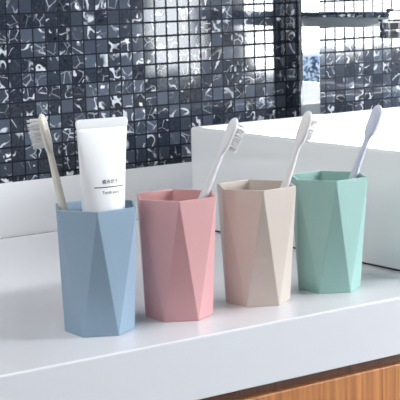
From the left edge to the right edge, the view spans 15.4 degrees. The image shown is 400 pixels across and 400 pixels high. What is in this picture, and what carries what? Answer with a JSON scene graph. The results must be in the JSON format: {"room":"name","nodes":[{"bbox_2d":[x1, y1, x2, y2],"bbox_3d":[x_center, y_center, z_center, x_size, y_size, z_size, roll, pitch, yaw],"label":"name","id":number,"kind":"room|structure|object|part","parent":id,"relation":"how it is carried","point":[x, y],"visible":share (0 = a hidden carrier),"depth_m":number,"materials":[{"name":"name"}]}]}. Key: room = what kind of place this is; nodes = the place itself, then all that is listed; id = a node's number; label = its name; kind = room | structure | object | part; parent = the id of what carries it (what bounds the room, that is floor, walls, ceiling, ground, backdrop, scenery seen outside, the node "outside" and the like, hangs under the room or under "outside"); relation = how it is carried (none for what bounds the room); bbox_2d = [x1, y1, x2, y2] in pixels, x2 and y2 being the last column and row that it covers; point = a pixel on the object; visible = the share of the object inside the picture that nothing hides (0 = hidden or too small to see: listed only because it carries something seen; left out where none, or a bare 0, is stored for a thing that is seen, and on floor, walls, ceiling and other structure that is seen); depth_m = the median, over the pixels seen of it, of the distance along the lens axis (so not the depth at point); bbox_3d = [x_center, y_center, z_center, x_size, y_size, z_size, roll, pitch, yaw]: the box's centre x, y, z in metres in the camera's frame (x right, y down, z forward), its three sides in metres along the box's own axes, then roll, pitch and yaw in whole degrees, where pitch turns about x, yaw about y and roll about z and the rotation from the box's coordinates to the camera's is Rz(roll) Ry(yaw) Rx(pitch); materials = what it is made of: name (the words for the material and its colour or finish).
{"room":"bathroom","nodes":[
{"label":"bathroom","id":0,"kind":"room"},
{"bbox_2d":[0,0,399,238],"bbox_3d":[0.330,-0.481,2.066,5.600,2.610,0.100,-8,11,-35],"label":"wall","id":1,"kind":"structure","parent":0,"point":[171,68],"depth_m":1.78,"materials":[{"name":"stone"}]},
{"bbox_2d":[0,162,191,238],"bbox_3d":[0.367,-0.066,2.086,5.595,0.062,0.002,-8,11,-35],"label":"backsplash","id":2,"kind":"structure","parent":1,"relation":"attached to","point":[28,207],"depth_m":1.71,"materials":[{"name":"white"}]},
{"bbox_3d":[1.111,0.975,1.228,5.800,0.050,2.678,-8,11,-35],"label":"floor","id":3,"kind":"structure","parent":0,"visible":0},
{"bbox_2d":[200,354,399,399],"bbox_3d":[0.104,0.501,1.653,2.610,0.807,0.512,-8,11,-35],"label":"vanity cabinet","id":4,"kind":"object","parent":3,"relation":"on","point":[378,379],"visible":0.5,"depth_m":1.31,"materials":[{"name":"brown wood"}]},
{"bbox_2d":[0,220,399,399],"bbox_3d":[0.095,0.076,1.586,2.650,0.053,0.520,-8,11,-35],"label":"countertop","id":5,"kind":"structure","parent":4,"relation":"on","point":[233,348],"depth_m":1.25,"materials":[{"name":"white stone"}]},
{"bbox_2d":[56,200,135,337],"bbox_3d":[-0.085,0.056,1.223,0.075,0.105,0.066,-8,11,-35],"label":"tumbler","id":6,"kind":"object","parent":5,"relation":"on","point":[97,250],"visible":0.94,"depth_m":1.20,"materials":[{"name":"blue plastic"}]},
{"bbox_2d":[26,114,67,210],"bbox_3d":[-0.116,0.015,1.218,0.048,0.174,0.016,-2,9,-6],"label":"toothbrush","id":7,"kind":"object","parent":6,"relation":"in","point":[39,128],"visible":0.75,"depth_m":1.21,"materials":[{"name":"beige plastic"}]},
{"bbox_3d":[-0.111,0.014,1.219,0.007,0.176,0.011,-6,14,25],"label":"handle","id":8,"kind":"part","parent":7,"relation":"part of","materials":[{"name":"beige plastic"}]},
{"bbox_2d":[75,117,127,211],"bbox_3d":[-0.078,0.019,1.214,0.039,0.173,0.032,-1,9,5],"label":"toothpaste tube","id":9,"kind":"object","parent":6,"relation":"in","point":[101,141],"visible":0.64,"depth_m":1.20,"materials":[{"name":"white plastic"}]},
{"bbox_2d":[137,189,215,321],"bbox_3d":[-0.019,0.048,1.269,0.075,0.105,0.065,-8,11,-35],"label":"tumbler","id":10,"kind":"object","parent":5,"relation":"on","point":[177,227],"visible":1,"depth_m":1.24,"materials":[{"name":"pink plastic"}]},
{"bbox_2d":[198,118,245,198],"bbox_3d":[0.002,0.011,1.272,0.087,0.160,0.015,-5,9,-23],"label":"toothbrush","id":11,"kind":"object","parent":10,"relation":"in","point":[228,140],"visible":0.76,"depth_m":1.27,"materials":[{"name":"white plastic"}]},
{"bbox_2d":[217,179,295,306],"bbox_3d":[0.051,0.038,1.317,0.075,0.105,0.066,-8,11,-35],"label":"tumbler","id":12,"kind":"object","parent":5,"relation":"on","point":[256,216],"visible":0.92,"depth_m":1.29,"materials":[{"name":"beige plastic"}]},
{"bbox_2d":[280,111,318,187],"bbox_3d":[0.075,0.002,1.310,0.069,0.162,0.017,-4,9,-15],"label":"toothbrush","id":13,"kind":"object","parent":12,"relation":"in","point":[303,133],"visible":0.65,"depth_m":1.30,"materials":[{"name":"white plastic"}]},
{"bbox_2d":[191,107,399,270],"bbox_3d":[0.320,-0.033,1.699,0.532,0.117,0.396,-8,11,-35],"label":"basin","id":14,"kind":"object","parent":5,"relation":"in","point":[265,150],"visible":0.51,"depth_m":1.59,"materials":[{"name":"white ceramic"}]},
{"bbox_2d":[291,170,367,293],"bbox_3d":[0.119,0.029,1.364,0.075,0.105,0.066,-8,11,-35],"label":"tumbler","id":15,"kind":"object","parent":5,"relation":"on","point":[330,206],"visible":0.94,"depth_m":1.34,"materials":[{"name":"green plastic"}]},
{"bbox_2d":[349,105,384,178],"bbox_3d":[0.139,-0.008,1.372,0.073,0.160,0.018,-3,9,-9],"label":"toothbrush","id":16,"kind":"object","parent":15,"relation":"in","point":[373,122],"visible":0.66,"depth_m":1.36,"materials":[{"name":"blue plastic"}]},
{"bbox_2d":[295,0,399,116],"bbox_3d":[0.183,-0.153,1.817,0.045,0.324,0.182,-8,11,-35],"label":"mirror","id":17,"kind":"object","parent":5,"relation":"on","point":[309,20],"visible":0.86,"depth_m":1.86,"materials":[{"name":"silver metal"}]},
{"bbox_3d":[0.138,-0.160,1.881,0.033,0.314,0.012,-8,11,-35],"label":"post","id":18,"kind":"part","parent":17,"relation":"part of","materials":[{"name":"silver metal"}]},
{"bbox_3d":[0.187,-0.226,1.799,0.033,0.008,0.163,-8,11,-35],"label":"spout","id":19,"kind":"part","parent":17,"relation":"part of","materials":[{"name":"silver metal"}]}
]}

